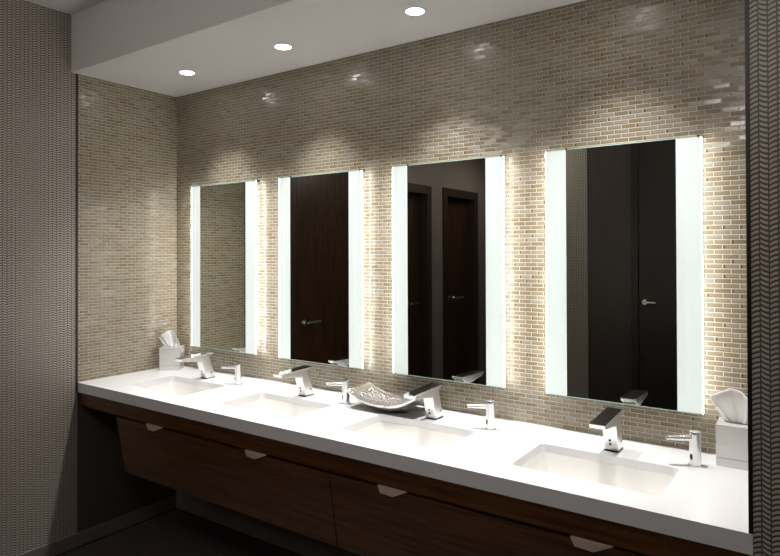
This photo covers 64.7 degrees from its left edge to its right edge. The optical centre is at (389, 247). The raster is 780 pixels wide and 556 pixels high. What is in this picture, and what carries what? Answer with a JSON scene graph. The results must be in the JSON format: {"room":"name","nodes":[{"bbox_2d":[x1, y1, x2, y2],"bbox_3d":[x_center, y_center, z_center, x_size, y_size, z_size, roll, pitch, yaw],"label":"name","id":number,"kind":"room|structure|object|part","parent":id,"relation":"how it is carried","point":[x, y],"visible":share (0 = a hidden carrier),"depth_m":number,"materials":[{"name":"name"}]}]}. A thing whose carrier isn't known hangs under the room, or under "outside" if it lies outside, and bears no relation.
{"room":"public restroom","nodes":[
{"label":"public restroom","id":0,"kind":"room"},
{"bbox_2d":[25,0,105,14],"bbox_3d":[-1.114,-1.273,0.367,4.450,0.080,5.500,0,-1,35],"label":"ceiling","id":1,"kind":"structure","parent":0,"point":[71,7],"depth_m":3.07,"materials":[{"name":"white paint"}]},
{"bbox_2d":[0,0,176,555],"bbox_3d":[-2.870,0.170,1.589,0.150,2.776,5.300,0,-1,35],"label":"wall","id":2,"kind":"structure","parent":0,"point":[63,474],"depth_m":3.19,"materials":[{"name":"beige tile"}]},
{"bbox_2d":[76,73,77,391],"bbox_3d":[-1.637,-0.076,3.219,0.004,1.666,0.008,0,-1,35],"label":"trim","id":3,"kind":"structure","parent":2,"relation":"attached to","point":[76,73],"depth_m":3.22,"materials":[{"name":"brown metal"}]},
{"bbox_2d":[78,74,78,267],"bbox_3d":[-1.634,-0.101,3.224,0.003,1.616,0.004,0,-1,35],"label":"trim","id":4,"kind":"structure","parent":2,"relation":"attached to","point":[78,74],"depth_m":3.23,"materials":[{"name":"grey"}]},
{"bbox_2d":[17,496,175,555],"bbox_3d":[-1.564,1.528,3.300,0.007,0.078,0.985,0,-1,35],"label":"baseboard","id":5,"kind":"structure","parent":2,"relation":"attached to","point":[69,543],"depth_m":3.32,"materials":[{"name":"grey"}]},
{"bbox_2d":[59,509,297,555],"bbox_3d":[-1.105,1.573,0.344,4.450,0.060,5.500,0,-1,35],"label":"floor","id":6,"kind":"structure","parent":0,"point":[175,532],"depth_m":3.26,"materials":[{"name":"tile"}]},
{"bbox_2d":[71,0,585,96],"bbox_3d":[0.245,-1.072,2.260,4.200,0.300,0.638,0,-1,35],"label":"ceiling","id":7,"kind":"structure","parent":0,"point":[141,44],"depth_m":2.76,"materials":[{"name":"white paint"}]},
{"bbox_2d":[178,70,196,74],"bbox_3d":[-1.057,-0.909,3.207,0.094,0.004,0.094,0,-1,35],"label":"recessed light","id":8,"kind":"object","parent":7,"relation":"attached to","point":[183,72],"visible":1,"depth_m":3.20,"materials":[{"name":"white paint"}]},
{"bbox_2d":[273,43,292,49],"bbox_3d":[-0.488,-0.914,2.808,0.094,0.004,0.094,0,-1,35],"label":"recessed light","id":9,"kind":"object","parent":7,"relation":"attached to","point":[279,46],"visible":1,"depth_m":2.80,"materials":[{"name":"white paint"}]},
{"bbox_2d":[403,6,426,15],"bbox_3d":[0.098,-0.919,2.398,0.094,0.004,0.094,0,-1,35],"label":"recessed light","id":10,"kind":"object","parent":7,"relation":"attached to","point":[412,10],"visible":1,"depth_m":2.39,"materials":[{"name":"white paint"}]},
{"bbox_2d":[176,0,747,453],"bbox_3d":[0.440,0.168,2.567,4.450,2.776,0.100,0,-1,35],"label":"wall","id":11,"kind":"structure","parent":0,"point":[588,73],"depth_m":2.47,"materials":[{"name":"beige tile"}]},
{"bbox_2d":[191,180,258,354],"bbox_3d":[-0.925,0.108,3.440,0.538,0.932,0.037,0,-1,35],"label":"backlit mirror","id":12,"kind":"object","parent":11,"relation":"attached to","point":[223,216],"visible":1,"depth_m":3.42,"materials":[{"name":"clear mirror"}]},
{"bbox_3d":[-0.933,0.110,3.428,0.380,0.924,0.005,0,-1,35],"label":"mirror pane","id":13,"kind":"part","parent":12,"relation":"part of","materials":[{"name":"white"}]},
{"bbox_2d":[116,416,337,546],"bbox_3d":[-0.625,0.969,2.864,1.370,0.293,0.588,0,-1,35],"label":"drawer","id":14,"kind":"object","parent":11,"relation":"attached to","point":[296,497],"visible":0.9,"depth_m":2.56,"materials":[{"name":"brown wood"}]},
{"bbox_3d":[-1.089,0.836,2.844,0.118,0.024,0.020,-1,-1,39],"label":"finger pull","id":15,"kind":"part","parent":14,"relation":"part of","materials":[{"name":"beige"}]},
{"bbox_3d":[-0.538,0.831,2.458,0.118,0.024,0.020,-1,-1,39],"label":"finger pull","id":16,"kind":"part","parent":14,"relation":"part of","materials":[{"name":"beige"}]},
{"bbox_2d":[176,490,361,555],"bbox_3d":[-0.039,1.497,2.828,3.036,0.125,0.009,0,-1,35],"label":"baseboard","id":17,"kind":"structure","parent":11,"relation":"attached to","point":[293,542],"depth_m":3.29,"materials":[{"name":"brown paint"}]},
{"bbox_2d":[279,169,364,368],"bbox_3d":[-0.341,0.103,3.031,0.538,0.932,0.037,0,-1,35],"label":"backlit mirror","id":18,"kind":"object","parent":11,"relation":"attached to","point":[321,218],"visible":1,"depth_m":3.01,"materials":[{"name":"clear mirror"}]},
{"bbox_3d":[-0.349,0.105,3.019,0.380,0.924,0.005,0,-1,35],"label":"mirror pane","id":19,"kind":"part","parent":18,"relation":"part of","materials":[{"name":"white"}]},
{"bbox_2d":[78,366,752,555],"bbox_3d":[-0.210,0.723,2.591,3.050,0.050,0.602,0,-1,35],"label":"countertop","id":20,"kind":"structure","parent":11,"relation":"attached to","point":[708,504],"depth_m":2.10,"materials":[{"name":"white stone"}]},
{"bbox_2d":[159,330,184,370],"bbox_3d":[-1.283,0.598,3.593,0.138,0.223,0.109,0,0,-5],"label":"tissue box","id":21,"kind":"object","parent":20,"relation":"on","point":[172,349],"visible":1,"depth_m":3.54,"materials":[{"name":"silver metal"}]},
{"bbox_2d":[142,381,212,394],"bbox_3d":[-1.089,0.801,3.148,0.473,0.134,0.292,0,-1,35],"label":"undermount sink","id":22,"kind":"object","parent":20,"relation":"in","point":[173,387],"visible":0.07,"depth_m":3.32,"materials":[{"name":"white ceramic"}]},
{"bbox_2d":[175,352,214,378],"bbox_3d":[-1.034,0.637,3.269,0.051,0.137,0.223,0,-1,35],"label":"faucet","id":23,"kind":"object","parent":20,"relation":"on","point":[203,360],"visible":1,"depth_m":3.29,"materials":[{"name":"silver metal"}]},
{"bbox_3d":[-1.038,0.574,3.263,0.051,0.011,0.209,0,-1,35],"label":"plate","id":24,"kind":"part","parent":23,"relation":"part of","materials":[{"name":"silver metal"}]},
{"bbox_3d":[-1.038,0.590,3.264,0.050,0.038,0.209,0,-1,35],"label":"spout","id":25,"kind":"part","parent":23,"relation":"part of","materials":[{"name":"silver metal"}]},
{"bbox_2d":[221,363,241,384],"bbox_3d":[-0.813,0.650,3.166,0.108,0.108,0.041,0,0,7],"label":"soap dispenser","id":26,"kind":"object","parent":20,"relation":"on","point":[238,366],"visible":1,"depth_m":3.15,"materials":[{"name":"silver metal"}]},
{"bbox_3d":[-0.828,0.618,3.168,0.078,0.018,0.023,0,0,7],"label":"spout","id":27,"kind":"part","parent":26,"relation":"part of","materials":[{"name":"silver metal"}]},
{"bbox_2d":[233,398,318,417],"bbox_3d":[-0.512,0.796,2.744,0.473,0.134,0.292,0,-1,35],"label":"undermount sink","id":28,"kind":"object","parent":20,"relation":"in","point":[268,406],"visible":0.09,"depth_m":2.90,"materials":[{"name":"white ceramic"}]},
{"bbox_2d":[273,365,313,396],"bbox_3d":[-0.444,0.632,2.856,0.051,0.137,0.223,0,-1,35],"label":"faucet","id":29,"kind":"object","parent":20,"relation":"on","point":[301,374],"visible":1,"depth_m":2.88,"materials":[{"name":"silver metal"}]},
{"bbox_3d":[-0.449,0.569,2.850,0.051,0.011,0.209,0,-1,35],"label":"plate","id":30,"kind":"part","parent":29,"relation":"part of","materials":[{"name":"silver metal"}]},
{"bbox_3d":[-0.448,0.585,2.851,0.050,0.038,0.209,0,-1,35],"label":"spout","id":31,"kind":"part","parent":29,"relation":"part of","materials":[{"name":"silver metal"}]},
{"bbox_2d":[326,379,350,404],"bbox_3d":[-0.231,0.645,2.758,0.108,0.108,0.041,0,0,7],"label":"soap dispenser","id":32,"kind":"object","parent":20,"relation":"on","point":[345,383],"visible":0.98,"depth_m":2.74,"materials":[{"name":"silver metal"}]},
{"bbox_3d":[-0.246,0.613,2.760,0.078,0.018,0.023,0,0,7],"label":"spout","id":33,"kind":"part","parent":32,"relation":"part of","materials":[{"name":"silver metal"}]},
{"bbox_2d":[85,406,649,555],"bbox_3d":[-0.359,0.783,2.385,3.042,0.115,0.015,0,-1,35],"label":"support rail","id":34,"kind":"object","parent":20,"relation":"attached to","point":[100,411],"visible":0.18,"depth_m":2.18,"materials":[{"name":"black wood"}]},
{"bbox_2d":[345,382,423,410],"bbox_3d":[0.000,0.656,2.653,0.364,0.083,0.194,0,-1,34],"label":"dish","id":35,"kind":"object","parent":20,"relation":"on","point":[368,394],"visible":0.93,"depth_m":2.68,"materials":[{"name":"grey metal"}]},
{"bbox_2d":[352,421,465,448],"bbox_3d":[0.068,0.791,2.338,0.473,0.134,0.292,0,-1,35],"label":"undermount sink","id":36,"kind":"object","parent":20,"relation":"in","point":[382,429],"visible":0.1,"depth_m":2.48,"materials":[{"name":"white ceramic"}]},
{"bbox_2d":[79,393,748,555],"bbox_3d":[-0.376,0.781,2.361,3.042,0.068,0.020,0,-1,35],"label":"apron","id":37,"kind":"object","parent":20,"relation":"attached to","point":[643,541],"visible":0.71,"depth_m":1.96,"materials":[{"name":"brown wood"}]},
{"bbox_2d":[403,383,442,419],"bbox_3d":[0.136,0.627,2.450,0.051,0.137,0.223,0,-1,35],"label":"faucet","id":38,"kind":"object","parent":20,"relation":"on","point":[429,393],"visible":1,"depth_m":2.48,"materials":[{"name":"silver metal"}]},
{"bbox_3d":[0.131,0.564,2.444,0.051,0.011,0.209,0,-1,35],"label":"plate","id":39,"kind":"part","parent":38,"relation":"part of","materials":[{"name":"silver metal"}]},
{"bbox_3d":[0.132,0.580,2.445,0.050,0.038,0.209,0,-1,35],"label":"spout","id":40,"kind":"part","parent":38,"relation":"part of","materials":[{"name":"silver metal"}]},
{"bbox_2d":[467,400,495,430],"bbox_3d":[0.349,0.640,2.352,0.108,0.108,0.041,0,0,7],"label":"soap dispenser","id":41,"kind":"object","parent":20,"relation":"on","point":[489,406],"visible":1,"depth_m":2.34,"materials":[{"name":"silver metal"}]},
{"bbox_3d":[0.334,0.608,2.354,0.078,0.018,0.023,0,0,7],"label":"spout","id":42,"kind":"part","parent":41,"relation":"part of","materials":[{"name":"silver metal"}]},
{"bbox_2d":[520,452,673,494],"bbox_3d":[0.642,0.786,1.935,0.473,0.134,0.292,0,-1,35],"label":"undermount sink","id":43,"kind":"object","parent":20,"relation":"in","point":[642,481],"visible":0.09,"depth_m":2.05,"materials":[{"name":"white ceramic"}]},
{"bbox_2d":[589,407,622,452],"bbox_3d":[0.719,0.622,2.041,0.051,0.137,0.223,0,-1,35],"label":"faucet","id":44,"kind":"object","parent":20,"relation":"on","point":[608,420],"visible":1,"depth_m":2.07,"materials":[{"name":"silver metal"}]},
{"bbox_3d":[0.714,0.559,2.035,0.051,0.011,0.209,0,-1,35],"label":"plate","id":45,"kind":"part","parent":44,"relation":"part of","materials":[{"name":"silver metal"}]},
{"bbox_3d":[0.715,0.575,2.036,0.050,0.038,0.209,0,-1,35],"label":"spout","id":46,"kind":"part","parent":44,"relation":"part of","materials":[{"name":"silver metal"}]},
{"bbox_2d":[665,430,701,467],"bbox_3d":[0.928,0.635,1.946,0.108,0.108,0.041,0,0,7],"label":"soap dispenser","id":47,"kind":"object","parent":20,"relation":"on","point":[694,437],"visible":1,"depth_m":1.93,"materials":[{"name":"silver metal"}]},
{"bbox_3d":[0.913,0.603,1.948,0.078,0.018,0.023,0,0,7],"label":"spout","id":48,"kind":"part","parent":47,"relation":"part of","materials":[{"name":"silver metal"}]},
{"bbox_2d":[708,388,747,469],"bbox_3d":[1.096,0.571,1.967,0.144,0.236,0.109,0,-1,34],"label":"tissue box","id":49,"kind":"object","parent":20,"relation":"on","point":[732,404],"visible":0.84,"depth_m":1.94,"materials":[{"name":"white ceramic"},{"name":"white tissue paper"}]},
{"bbox_2d":[393,155,504,387],"bbox_3d":[0.243,0.098,2.622,0.538,0.932,0.037,0,-1,35],"label":"backlit mirror","id":50,"kind":"object","parent":11,"relation":"attached to","point":[449,308],"visible":1,"depth_m":2.59,"materials":[{"name":"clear mirror"}]},
{"bbox_3d":[0.235,0.100,2.610,0.380,0.924,0.005,0,-1,35],"label":"mirror pane","id":51,"kind":"part","parent":50,"relation":"part of","materials":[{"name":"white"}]},
{"bbox_2d":[330,473,645,555],"bbox_3d":[0.482,0.959,2.088,1.322,0.293,0.588,0,-1,35],"label":"drawer","id":52,"kind":"object","parent":11,"relation":"attached to","point":[371,519],"visible":0.93,"depth_m":2.02,"materials":[{"name":"brown wood"}]},
{"bbox_3d":[0.006,0.826,2.077,0.118,0.024,0.020,-1,-1,39],"label":"finger pull","id":53,"kind":"part","parent":52,"relation":"part of","materials":[{"name":"beige"}]},
{"bbox_3d":[0.553,0.821,1.694,0.118,0.024,0.020,-1,-1,39],"label":"finger pull","id":54,"kind":"part","parent":52,"relation":"part of","materials":[{"name":"beige"}]},
{"bbox_2d":[545,135,703,414],"bbox_3d":[0.826,0.093,2.213,0.538,0.932,0.037,0,-1,35],"label":"backlit mirror","id":55,"kind":"object","parent":11,"relation":"attached to","point":[624,263],"visible":1,"depth_m":2.18,"materials":[{"name":"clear mirror"}]},
{"bbox_3d":[0.818,0.095,2.201,0.380,0.924,0.005,0,-1,35],"label":"mirror pane","id":56,"kind":"part","parent":55,"relation":"part of","materials":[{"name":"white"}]},
{"bbox_2d":[749,0,779,555],"bbox_3d":[1.505,0.155,1.394,1.158,2.776,0.598,0,-1,35],"label":"wall pier","id":57,"kind":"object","parent":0,"point":[764,15],"visible":1,"depth_m":1.46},
{"bbox_2d":[745,0,752,533],"bbox_3d":[0.861,-0.272,1.482,0.010,1.916,0.004,0,-1,35],"label":"trim","id":58,"kind":"structure","parent":57,"relation":"attached to","point":[747,46],"depth_m":1.48,"materials":[{"name":"brown metal"}]}
]}

